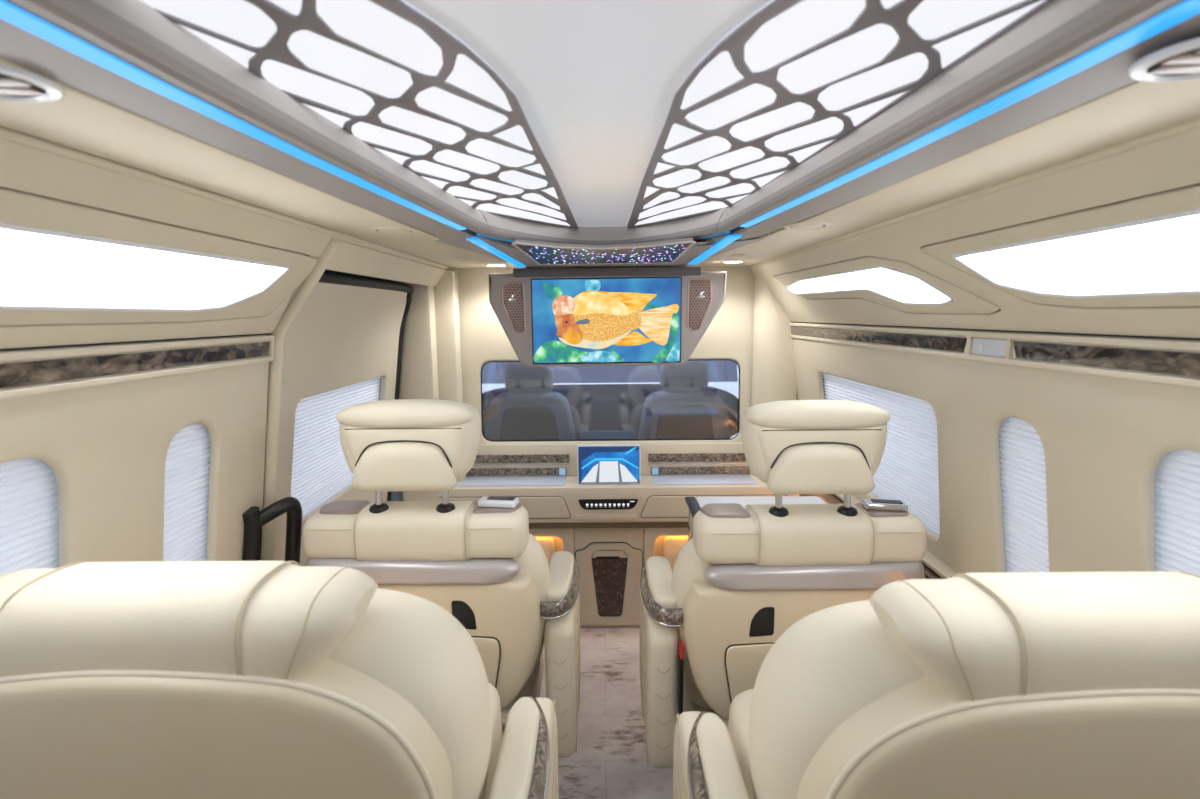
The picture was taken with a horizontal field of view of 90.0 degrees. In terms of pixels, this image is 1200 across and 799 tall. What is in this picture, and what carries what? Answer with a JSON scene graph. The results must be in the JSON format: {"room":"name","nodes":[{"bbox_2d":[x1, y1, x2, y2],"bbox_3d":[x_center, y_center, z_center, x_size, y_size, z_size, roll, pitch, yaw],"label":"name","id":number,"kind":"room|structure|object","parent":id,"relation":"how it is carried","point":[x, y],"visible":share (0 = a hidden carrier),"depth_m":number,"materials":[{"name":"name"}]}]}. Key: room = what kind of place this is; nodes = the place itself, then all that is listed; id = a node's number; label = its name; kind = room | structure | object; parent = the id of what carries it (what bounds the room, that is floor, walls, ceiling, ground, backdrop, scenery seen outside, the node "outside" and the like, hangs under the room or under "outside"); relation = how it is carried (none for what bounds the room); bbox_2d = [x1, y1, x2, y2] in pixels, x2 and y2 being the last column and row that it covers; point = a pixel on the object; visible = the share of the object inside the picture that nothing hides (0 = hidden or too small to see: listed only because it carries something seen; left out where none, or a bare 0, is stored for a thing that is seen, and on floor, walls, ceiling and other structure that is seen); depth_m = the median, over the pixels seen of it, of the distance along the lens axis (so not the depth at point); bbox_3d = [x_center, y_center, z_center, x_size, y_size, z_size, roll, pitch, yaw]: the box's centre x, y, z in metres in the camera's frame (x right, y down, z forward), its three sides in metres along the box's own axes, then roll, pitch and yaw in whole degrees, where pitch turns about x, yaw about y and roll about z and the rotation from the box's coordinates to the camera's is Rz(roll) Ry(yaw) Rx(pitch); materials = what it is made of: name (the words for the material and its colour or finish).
{"room":"vehicle interior","nodes":[
{"label":"vehicle interior","id":0,"kind":"room"},
{"bbox_2d":[0,335,268,566],"bbox_3d":[-0.904,0.310,0.554,0.109,0.665,2.103,0,8,0],"label":"wall","id":1,"kind":"structure","parent":0,"point":[105,447],"depth_m":1.13,"materials":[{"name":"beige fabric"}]},
{"bbox_2d":[0,342,269,388],"bbox_3d":[-0.855,0.017,0.506,0.010,0.035,2.090,0,8,0],"label":"trim","id":2,"kind":"structure","parent":1,"relation":"attached to","point":[45,371],"depth_m":1.05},
{"bbox_2d":[0,335,274,399],"bbox_3d":[-0.852,0.016,0.512,0.020,0.067,2.103,0,8,0],"label":"trim","id":3,"kind":"structure","parent":1,"relation":"attached to","point":[68,352],"depth_m":1.05,"materials":[{"name":"beige plastic"}]},
{"bbox_2d":[0,269,398,543],"bbox_3d":[-1.004,0.270,1.886,0.264,1.950,4.790,0,8,0],"label":"trim","id":4,"kind":"structure","parent":1,"relation":"attached to","point":[395,494],"depth_m":1.37,"materials":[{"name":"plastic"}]},
{"bbox_3d":[-0.972,0.147,2.138,0.091,0.472,0.824,0,8,0],"label":"window","id":5,"kind":"structure","parent":4,"relation":"attached to","visible":0},
{"bbox_2d":[291,377,380,517],"bbox_3d":[-0.940,0.154,2.139,0.066,0.442,0.784,0,8,0],"label":"window blind","id":6,"kind":"object","parent":5,"relation":"attached to","point":[321,471],"visible":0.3,"depth_m":2.02,"materials":[{"name":"fabric"}]},
{"bbox_2d":[242,497,301,564],"bbox_3d":[-0.868,0.382,1.585,0.063,0.237,0.164,6,10,37],"label":"handle","id":7,"kind":"object","parent":1,"relation":"attached to","point":[254,518],"visible":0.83,"depth_m":1.56,"materials":[{"name":"black plastic"}]},
{"bbox_2d":[274,271,413,565],"bbox_3d":[-0.889,0.183,2.137,0.240,1.211,1.053,0,8,0],"label":"door","id":8,"kind":"structure","parent":1,"relation":"in","point":[349,330],"depth_m":1.95,"materials":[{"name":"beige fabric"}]},
{"bbox_2d":[0,137,332,348],"bbox_3d":[-0.777,-0.155,0.504,0.196,0.261,2.136,0,8,0],"label":"wall","id":9,"kind":"structure","parent":0,"point":[25,168],"depth_m":0.96,"materials":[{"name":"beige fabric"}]},
{"bbox_2d":[0,187,316,324],"bbox_3d":[-0.784,-0.197,0.848,0.142,0.180,1.429,0,8,0],"label":"window frame","id":10,"kind":"structure","parent":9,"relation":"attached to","point":[62,262],"depth_m":0.97,"materials":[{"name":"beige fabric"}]},
{"bbox_2d":[0,229,276,303],"bbox_3d":[-0.788,-0.188,0.831,0.075,0.104,1.192,0,8,0],"label":"window","id":11,"kind":"structure","parent":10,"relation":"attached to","point":[35,268],"depth_m":0.98,"materials":[{"name":"white glass"}]},
{"bbox_2d":[0,125,454,269],"bbox_3d":[-0.683,-0.360,1.098,0.020,0.022,3.370,0,8,0],"label":"cove","id":12,"kind":"object","parent":9,"relation":"attached to","point":[6,133],"visible":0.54,"depth_m":0.97,"materials":[{"name":"beige fabric"}]},
{"bbox_2d":[260,238,340,560],"bbox_3d":[-0.823,0.179,1.617,0.327,1.209,0.033,0,8,0],"label":"trim","id":13,"kind":"structure","parent":9,"relation":"attached to","point":[275,373],"depth_m":1.58,"materials":[{"name":"beige fabric"}]},
{"bbox_2d":[326,238,445,286],"bbox_3d":[-0.712,-0.467,2.148,0.066,0.082,1.260,0,8,0],"label":"trim","id":14,"kind":"structure","parent":9,"relation":"attached to","point":[351,258],"depth_m":1.93,"materials":[{"name":"beige fabric"}]},
{"bbox_2d":[401,0,774,226],"bbox_3d":[0.001,-0.437,0.872,1.240,0.020,2.950,0,8,0],"label":"ceiling","id":15,"kind":"structure","parent":0,"point":[595,83],"depth_m":0.73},
{"bbox_2d":[141,0,578,227],"bbox_3d":[-0.262,-0.452,1.090,0.324,0.005,2.055,0,8,3],"label":"recessed light","id":16,"kind":"object","parent":15,"relation":"in","point":[383,72],"visible":0.92,"depth_m":0.78,"materials":[{"name":"white plastic"}]},
{"bbox_2d":[0,0,1199,268],"bbox_3d":[0.008,-0.418,1.087,1.344,0.098,3.370,0,8,0],"label":"ceiling","id":17,"kind":"structure","parent":15,"relation":"attached to","point":[133,32],"depth_m":0.75,"materials":[{"name":"grey paint"}]},
{"bbox_2d":[0,64,63,102],"bbox_3d":[-0.550,-0.283,0.533,0.112,0.005,0.112,0,8,0],"label":"ceiling vent","id":18,"kind":"object","parent":17,"relation":"in","point":[16,85],"visible":1,"depth_m":0.55,"materials":[{"name":"white plastic"}]},
{"bbox_2d":[0,0,466,229],"bbox_3d":[-0.419,-0.296,0.500,0.050,0.010,2.172,0,8,2],"label":"led strip","id":19,"kind":"object","parent":17,"relation":"attached to","point":[10,13],"visible":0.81,"depth_m":0.59,"materials":[{"name":"blue plastic"}]},
{"bbox_2d":[370,226,416,233],"bbox_3d":[-0.511,-0.419,1.489,0.112,0.005,0.112,0,8,0],"label":"ceiling vent","id":20,"kind":"object","parent":17,"relation":"in","point":[381,229],"visible":1,"depth_m":1.47,"materials":[{"name":"beige plastic"}]},
{"bbox_2d":[484,264,507,266],"bbox_3d":[-0.444,-0.573,2.563,0.104,0.005,0.104,0,8,0],"label":"recessed light","id":21,"kind":"object","parent":17,"relation":"in","point":[488,265],"visible":1,"depth_m":2.55,"materials":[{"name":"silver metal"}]},
{"bbox_2d":[433,218,768,267],"bbox_3d":[0.005,-0.473,1.798,0.956,0.052,1.347,0,8,0],"label":"ceiling panel","id":22,"kind":"object","parent":17,"relation":"attached to","point":[457,237],"visible":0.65,"depth_m":1.89,"materials":[{"name":"grey paint"}]},
{"bbox_2d":[466,238,525,266],"bbox_3d":[-0.334,-0.490,2.036,0.035,0.028,0.734,0,8,4],"label":"led strip","id":23,"kind":"object","parent":22,"relation":"attached to","point":[477,241],"visible":1,"depth_m":1.93,"materials":[{"name":"blue plastic"}]},
{"bbox_2d":[512,241,694,264],"bbox_3d":[0.012,-0.496,2.049,0.548,0.022,0.556,0,8,0],"label":"panel","id":24,"kind":"object","parent":22,"relation":"attached to","point":[541,254],"visible":1,"depth_m":2.02,"materials":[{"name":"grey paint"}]},
{"bbox_2d":[488,267,726,365],"bbox_3d":[0.032,-0.341,2.499,0.980,0.400,0.105,0,8,0],"label":"television","id":25,"kind":"object","parent":22,"relation":"hanging from","point":[625,316],"visible":1,"depth_m":2.47,"materials":[{"name":"grey paint"}]},
{"bbox_2d":[502,282,525,333],"bbox_3d":[-0.355,-0.377,2.473,0.097,0.213,0.008,0,8,0],"label":"speaker grille","id":26,"kind":"object","parent":25,"relation":"attached to","point":[513,293],"depth_m":2.47,"materials":[{"name":"metal"}]},
{"bbox_2d":[687,279,711,331],"bbox_3d":[0.409,-0.387,2.469,0.103,0.216,0.008,0,8,0],"label":"speaker grille","id":27,"kind":"object","parent":25,"relation":"attached to","point":[699,291],"depth_m":2.46,"materials":[{"name":"metal"}]},
{"bbox_2d":[688,234,741,264],"bbox_3d":[0.368,-0.494,2.014,0.035,0.027,0.709,-1,8,-1],"label":"led strip","id":28,"kind":"object","parent":22,"relation":"attached to","point":[727,240],"visible":0.98,"depth_m":1.90,"materials":[{"name":"blue plastic"}]},
{"bbox_2d":[476,230,729,241],"bbox_3d":[0.009,-0.496,1.880,0.708,0.010,0.429,0,8,0],"label":"led strip","id":29,"kind":"object","parent":17,"relation":"attached to","point":[727,232],"visible":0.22,"depth_m":1.74,"materials":[{"name":"black"}]},
{"bbox_2d":[720,260,745,262],"bbox_3d":[0.552,-0.572,2.491,0.104,0.005,0.104,0,8,0],"label":"recessed light","id":30,"kind":"object","parent":17,"relation":"in","point":[727,261],"visible":1,"depth_m":2.46,"materials":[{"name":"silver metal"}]},
{"bbox_2d":[732,254,745,256],"bbox_3d":[0.513,-0.531,2.213,0.052,0.005,0.052,0,8,0],"label":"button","id":31,"kind":"object","parent":17,"relation":"attached to","point":[735,255],"visible":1,"depth_m":2.20,"materials":[{"name":"beige plastic"}]},
{"bbox_2d":[783,222,830,229],"bbox_3d":[0.508,-0.426,1.474,0.112,0.005,0.112,0,8,0],"label":"ceiling vent","id":32,"kind":"object","parent":17,"relation":"in","point":[800,225],"visible":1,"depth_m":1.46,"materials":[{"name":"beige plastic"}]},
{"bbox_2d":[739,0,1199,227],"bbox_3d":[0.427,-0.302,0.496,0.050,0.010,2.172,-1,8,-2],"label":"led strip","id":33,"kind":"object","parent":17,"relation":"attached to","point":[1187,9],"visible":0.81,"depth_m":0.60,"materials":[{"name":"blue plastic"}]},
{"bbox_2d":[1128,37,1199,81],"bbox_3d":[0.518,-0.288,0.505,0.112,0.005,0.112,0,8,0],"label":"ceiling vent","id":34,"kind":"object","parent":17,"relation":"in","point":[1180,61],"visible":1,"depth_m":0.52,"materials":[{"name":"white plastic"}]},
{"bbox_2d":[627,0,1053,227],"bbox_3d":[0.263,-0.456,1.087,0.347,0.005,2.040,0,8,0],"label":"recessed light","id":35,"kind":"object","parent":15,"relation":"in","point":[797,77],"visible":0.98,"depth_m":0.78,"materials":[{"name":"white plastic"}]},
{"bbox_2d":[399,266,805,500],"bbox_3d":[0.015,0.144,2.889,2.000,1.900,0.040,0,8,0],"label":"wall","id":36,"kind":"structure","parent":0,"point":[729,335],"depth_m":2.81,"materials":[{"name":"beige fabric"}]},
{"bbox_2d":[392,280,438,500],"bbox_3d":[-0.810,0.147,2.706,0.170,1.360,0.090,0,8,0],"label":"pillar","id":37,"kind":"structure","parent":36,"relation":"attached to","point":[419,367],"depth_m":2.62,"materials":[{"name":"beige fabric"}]},
{"bbox_2d":[434,270,465,482],"bbox_3d":[-0.693,0.114,2.787,0.105,1.400,0.100,0,8,0],"label":"trim","id":38,"kind":"structure","parent":36,"relation":"attached to","point":[446,292],"depth_m":2.69,"materials":[{"name":"beige fabric"}]},
{"bbox_2d":[482,398,501,426],"bbox_3d":[-0.526,0.065,2.930,0.102,0.147,0.020,0,8,0],"label":"trim","id":39,"kind":"structure","parent":36,"relation":"attached to","point":[490,412],"depth_m":2.92,"materials":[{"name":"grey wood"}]},
{"bbox_2d":[481,359,739,441],"bbox_3d":[0.049,0.005,2.868,1.290,0.440,0.014,0,8,0],"label":"window","id":40,"kind":"structure","parent":36,"relation":"in","point":[708,359],"depth_m":2.89,"materials":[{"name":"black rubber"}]},
{"bbox_2d":[713,397,737,429],"bbox_3d":[0.610,0.067,2.926,0.125,0.164,0.020,0,8,0],"label":"trim","id":41,"kind":"structure","parent":36,"relation":"attached to","point":[725,412],"depth_m":2.92,"materials":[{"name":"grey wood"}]},
{"bbox_2d":[750,275,796,476],"bbox_3d":[0.840,0.103,2.807,0.250,1.390,0.065,0,8,0],"label":"trim","id":42,"kind":"structure","parent":36,"relation":"attached to","point":[773,369],"depth_m":2.74,"materials":[{"name":"beige fabric"}]},
{"bbox_3d":[0.984,0.273,1.315,0.101,0.552,0.244,0,8,0],"label":"window","id":43,"kind":"structure","parent":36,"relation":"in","visible":0},
{"bbox_2d":[999,417,1048,571],"bbox_3d":[0.952,0.280,1.316,0.077,0.522,0.204,0,8,0],"label":"window blind","id":44,"kind":"object","parent":43,"relation":"attached to","point":[1023,471],"visible":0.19,"depth_m":1.33,"materials":[{"name":"fabric"}]},
{"bbox_3d":[0.977,0.326,0.739,0.098,0.530,0.618,0,8,0],"label":"window","id":45,"kind":"structure","parent":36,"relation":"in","visible":0},
{"bbox_2d":[1154,450,1199,576],"bbox_3d":[0.945,0.333,0.740,0.074,0.500,0.578,0,8,0],"label":"window blind","id":46,"kind":"object","parent":45,"relation":"attached to","point":[1177,476],"visible":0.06,"depth_m":0.96,"materials":[{"name":"fabric"}]},
{"bbox_3d":[-0.966,0.288,1.325,0.101,0.552,0.244,0,8,0],"label":"window","id":47,"kind":"structure","parent":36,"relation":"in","visible":0},
{"bbox_2d":[163,423,209,560],"bbox_3d":[-0.934,0.295,1.325,0.077,0.522,0.204,0,8,0],"label":"window blind","id":48,"kind":"object","parent":47,"relation":"attached to","point":[187,458],"visible":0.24,"depth_m":1.34,"materials":[{"name":"fabric"}]},
{"bbox_3d":[-0.965,0.341,0.748,0.098,0.530,0.618,0,8,0],"label":"window","id":49,"kind":"structure","parent":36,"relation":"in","visible":0},
{"bbox_2d":[0,458,58,574],"bbox_3d":[-0.932,0.348,0.749,0.074,0.500,0.578,0,8,0],"label":"window blind","id":50,"kind":"object","parent":49,"relation":"attached to","point":[29,532],"visible":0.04,"depth_m":0.96,"materials":[{"name":"fabric"}]},
{"bbox_2d":[540,627,683,798],"bbox_3d":[0.017,1.343,1.348,2.120,0.040,3.390,0,8,0],"label":"floor","id":51,"kind":"structure","parent":0,"point":[610,759],"depth_m":2.19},
{"bbox_2d":[302,399,579,757],"bbox_3d":[-0.461,0.598,1.922,0.802,1.281,0.716,0,8,0],"label":"seat","id":52,"kind":"object","parent":51,"relation":"on","point":[484,566],"visible":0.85,"depth_m":1.55,"materials":[{"name":"beige leather"}]},
{"bbox_2d":[477,496,518,507],"bbox_3d":[-0.276,0.278,1.627,0.105,0.017,0.048,1,8,8],"label":"handset","id":53,"kind":"object","parent":52,"relation":"on","point":[491,501],"visible":1,"depth_m":1.61,"materials":[{"name":"white plastic"}]},
{"bbox_2d":[529,528,573,563],"bbox_3d":[-0.480,0.842,2.914,0.718,0.520,0.109,0,8,0],"label":"niche","id":54,"kind":"object","parent":51,"relation":"on","point":[552,541],"visible":0.15,"depth_m":2.84,"materials":[{"name":"beige plastic"}]},
{"bbox_2d":[438,474,798,528],"bbox_3d":[0.028,0.482,2.812,1.740,0.212,0.206,0,8,0],"label":"console","id":55,"kind":"object","parent":54,"relation":"on","point":[551,502],"visible":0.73,"depth_m":2.71,"materials":[{"name":"beige plastic"}]},
{"bbox_2d":[466,443,749,476],"bbox_3d":[0.026,0.289,2.874,1.740,0.154,0.030,0,8,0],"label":"panel","id":56,"kind":"object","parent":55,"relation":"on","point":[656,458],"visible":0.62,"depth_m":2.87,"materials":[{"name":"beige plastic"}]},
{"bbox_2d":[559,468,565,474],"bbox_3d":[-0.180,0.345,2.873,0.030,0.033,0.010,0,8,0],"label":"switch","id":57,"kind":"object","parent":56,"relation":"attached to","point":[562,471],"depth_m":2.87,"materials":[{"name":"blue plastic"}]},
{"bbox_2d":[652,468,657,473],"bbox_3d":[0.264,0.342,2.871,0.030,0.033,0.010,0,8,0],"label":"switch","id":58,"kind":"object","parent":56,"relation":"attached to","point":[654,470],"depth_m":2.87,"materials":[{"name":"blue plastic"}]},
{"bbox_2d":[577,444,640,484],"bbox_3d":[0.041,0.296,2.736,0.290,0.180,0.039,0,8,0],"label":"tablet","id":59,"kind":"object","parent":55,"relation":"on","point":[597,464],"visible":1,"depth_m":2.73,"materials":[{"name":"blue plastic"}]},
{"bbox_2d":[574,528,643,626],"bbox_3d":[0.044,0.838,2.908,0.328,0.519,0.115,0,8,0],"label":"panel","id":60,"kind":"object","parent":51,"relation":"on","point":[610,560],"visible":0.89,"depth_m":2.85,"materials":[{"name":"beige plastic"}]},
{"bbox_2d":[592,550,626,557],"bbox_3d":[0.045,0.734,2.848,0.166,0.037,0.006,0,8,0],"label":"handle","id":61,"kind":"object","parent":60,"relation":"on","point":[595,553],"depth_m":2.84,"materials":[{"name":"beige plastic"}]},
{"bbox_2d":[643,528,687,572],"bbox_3d":[0.555,0.833,2.909,0.692,0.520,0.109,0,8,0],"label":"niche","id":62,"kind":"object","parent":51,"relation":"on","point":[667,543],"visible":0.2,"depth_m":2.89,"materials":[{"name":"beige plastic"}]},
{"bbox_2d":[640,400,927,767],"bbox_3d":[0.523,0.600,1.884,0.802,1.281,0.716,0,8,0],"label":"seat","id":63,"kind":"object","parent":51,"relation":"on","point":[748,569],"visible":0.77,"depth_m":1.52,"materials":[{"name":"beige leather"}]},
{"bbox_2d":[683,665,712,709],"bbox_3d":[0.547,0.816,2.003,0.570,0.170,0.540,0,8,0],"label":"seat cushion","id":64,"kind":"object","parent":63,"relation":"on","point":[696,700],"depth_m":1.79,"materials":[{"name":"beige leather"}]},
{"bbox_2d":[862,499,907,510],"bbox_3d":[0.753,0.279,1.587,0.105,0.017,0.048,1,8,10],"label":"handset","id":65,"kind":"object","parent":63,"relation":"on","point":[869,504],"visible":1,"depth_m":1.57,"materials":[{"name":"silver metal"}]},
{"bbox_3d":[-0.556,1.360,0.534,0.940,0.164,1.770,0,8,0],"label":"platform","id":66,"kind":"object","parent":51,"relation":"on","visible":0},
{"bbox_2d":[0,561,558,798],"bbox_3d":[-0.474,0.684,1.090,0.815,1.016,0.746,0,8,0],"label":"seat","id":67,"kind":"object","parent":66,"relation":"on","point":[154,679],"visible":1,"depth_m":0.69,"materials":[{"name":"beige leather"}]},
{"bbox_2d":[486,683,501,798],"bbox_3d":[-0.523,0.768,1.197,0.600,0.170,0.540,0,8,0],"label":"seat cushion","id":68,"kind":"object","parent":67,"relation":"on","point":[496,739],"depth_m":1.31,"materials":[{"name":"beige leather"}]},
{"bbox_3d":[0.598,1.351,0.529,0.910,0.164,1.770,0,8,0],"label":"platform","id":69,"kind":"object","parent":51,"relation":"on","visible":0},
{"bbox_2d":[673,571,1199,798],"bbox_3d":[0.533,0.690,1.056,0.815,1.016,0.746,0,8,0],"label":"seat","id":70,"kind":"object","parent":69,"relation":"on","point":[1001,685],"visible":1,"depth_m":0.67,"materials":[{"name":"beige leather"}]},
{"bbox_2d":[728,688,753,798],"bbox_3d":[0.584,0.774,1.164,0.600,0.170,0.540,0,8,0],"label":"seat cushion","id":71,"kind":"object","parent":70,"relation":"on","point":[739,711],"depth_m":1.27,"materials":[{"name":"beige leather"}]},
{"bbox_2d":[750,128,1199,337],"bbox_3d":[0.782,-0.254,1.107,0.196,0.261,3.370,0,8,0],"label":"wall","id":72,"kind":"structure","parent":0,"point":[1173,162],"depth_m":1.10,"materials":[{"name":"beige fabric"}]},
{"bbox_2d":[773,256,1000,313],"bbox_3d":[0.794,-0.356,1.882,0.138,0.174,1.317,0,8,0],"label":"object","id":73,"kind":"structure","parent":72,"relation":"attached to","point":[896,284],"depth_m":1.64,"materials":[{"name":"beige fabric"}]},
{"bbox_2d":[791,268,947,298],"bbox_3d":[0.796,-0.360,1.921,0.075,0.104,1.117,0,8,0],"label":"window","id":74,"kind":"structure","parent":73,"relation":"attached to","point":[874,283],"depth_m":1.71,"materials":[{"name":"white glass"}]},
{"bbox_2d":[749,119,1199,267],"bbox_3d":[0.688,-0.371,1.091,0.020,0.022,3.370,0,8,0],"label":"cove","id":75,"kind":"object","parent":72,"relation":"attached to","point":[1194,124],"visible":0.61,"depth_m":0.93,"materials":[{"name":"beige fabric"}]},
{"bbox_2d":[921,183,1199,306],"bbox_3d":[0.786,-0.200,0.751,0.131,0.165,1.250,0,8,0],"label":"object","id":76,"kind":"structure","parent":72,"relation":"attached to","point":[1143,251],"depth_m":0.94,"materials":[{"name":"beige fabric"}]},
{"bbox_2d":[969,215,1199,288],"bbox_3d":[0.788,-0.198,0.749,0.074,0.103,1.045,0,8,0],"label":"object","id":77,"kind":"structure","parent":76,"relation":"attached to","point":[1164,253],"depth_m":0.94,"materials":[{"name":"white glass"}]},
{"bbox_2d":[792,322,1199,573],"bbox_3d":[0.917,0.206,1.172,0.109,0.665,3.370,0,8,0],"label":"wall","id":78,"kind":"structure","parent":0,"point":[1104,440],"depth_m":1.19,"materials":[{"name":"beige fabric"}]},
{"bbox_2d":[802,494,829,503],"bbox_3d":[1.001,0.924,1.264,0.065,0.796,3.350,0,8,0],"label":"trim","id":79,"kind":"structure","parent":78,"relation":"attached to","point":[817,495],"depth_m":2.67,"materials":[{"name":"beige fabric"}]},
{"bbox_2d":[791,326,966,351],"bbox_3d":[0.866,-0.222,2.076,0.010,0.035,1.350,0,8,0],"label":"trim","id":80,"kind":"structure","parent":78,"relation":"attached to","point":[956,344],"depth_m":1.77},
{"bbox_2d":[820,494,942,578],"bbox_3d":[0.924,0.553,1.161,0.083,0.026,3.250,0,8,0],"label":"trim","id":81,"kind":"structure","parent":78,"relation":"attached to","point":[831,498],"depth_m":2.23,"materials":[{"name":"brown wood"}]},
{"bbox_2d":[823,373,939,536],"bbox_3d":[0.951,0.149,2.058,0.066,0.442,0.920,0,8,0],"label":"window blind","id":82,"kind":"object","parent":78,"relation":"attached to","point":[907,472],"visible":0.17,"depth_m":1.85,"materials":[{"name":"fabric"}]},
{"bbox_2d":[835,494,957,578],"bbox_3d":[0.930,0.530,1.158,0.050,0.016,3.250,0,8,0],"label":"trim","id":83,"kind":"structure","parent":78,"relation":"attached to","point":[944,571],"depth_m":1.65,"materials":[{"name":"beige plastic"}]},
{"bbox_2d":[972,338,1006,356],"bbox_3d":[0.861,-0.115,1.327,0.012,0.037,0.125,0,8,0],"label":"switch plate","id":84,"kind":"object","parent":78,"relation":"attached to","point":[989,347],"visible":1,"depth_m":1.32,"materials":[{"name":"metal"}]},
{"bbox_2d":[789,323,1199,388],"bbox_3d":[0.860,-0.083,1.101,0.020,0.067,3.310,0,8,0],"label":"trim","id":85,"kind":"structure","parent":78,"relation":"attached to","point":[1010,337],"depth_m":1.18,"materials":[{"name":"beige plastic"}]},
{"bbox_2d":[806,322,1199,559],"bbox_3d":[1.027,0.254,1.876,0.264,1.950,4.790,0,8,0],"label":"trim","id":86,"kind":"structure","parent":78,"relation":"attached to","point":[806,322],"depth_m":1.31,"materials":[{"name":"plastic"}]},
{"bbox_2d":[1013,341,1199,377],"bbox_3d":[0.859,0.023,0.355,0.010,0.035,1.803,0,8,0],"label":"trim","id":87,"kind":"structure","parent":78,"relation":"attached to","point":[1153,361],"depth_m":1.00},
{"bbox_3d":[0.012,-0.628,3.416,2.000,0.040,0.700,0,8,0],"label":"ceiling","id":88,"kind":"structure","parent":0,"visible":0},
{"bbox_2d":[482,360,737,383],"bbox_3d":[0.016,-0.406,3.967,1.900,0.645,0.430,0,8,0],"label":"window","id":89,"kind":"structure","parent":88,"relation":"attached to","point":[718,370],"depth_m":4.17,"materials":[{"name":"clear glass"}]},
{"bbox_3d":[0.024,0.668,3.676,2.000,0.040,1.350,0,8,0],"label":"floor","id":90,"kind":"structure","parent":0,"visible":0},
{"bbox_2d":[485,362,576,440],"bbox_3d":[-0.381,0.215,3.530,0.520,0.905,0.615,0,8,0],"label":"seat","id":91,"kind":"object","parent":90,"relation":"on","point":[528,411],"visible":0.35,"depth_m":3.21,"materials":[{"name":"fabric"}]},
{"bbox_2d":[482,384,738,439],"bbox_3d":[0.031,0.103,4.095,1.840,0.400,0.400,0,8,0],"label":"dashboard","id":92,"kind":"object","parent":90,"relation":"on","point":[598,411],"visible":0.25,"depth_m":3.91,"materials":[{"name":"plastic"}]},
{"bbox_2d":[637,361,729,439],"bbox_3d":[0.459,0.208,3.526,0.520,0.905,0.615,0,8,0],"label":"seat","id":93,"kind":"object","parent":90,"relation":"on","point":[683,410],"visible":0.48,"depth_m":3.21,"materials":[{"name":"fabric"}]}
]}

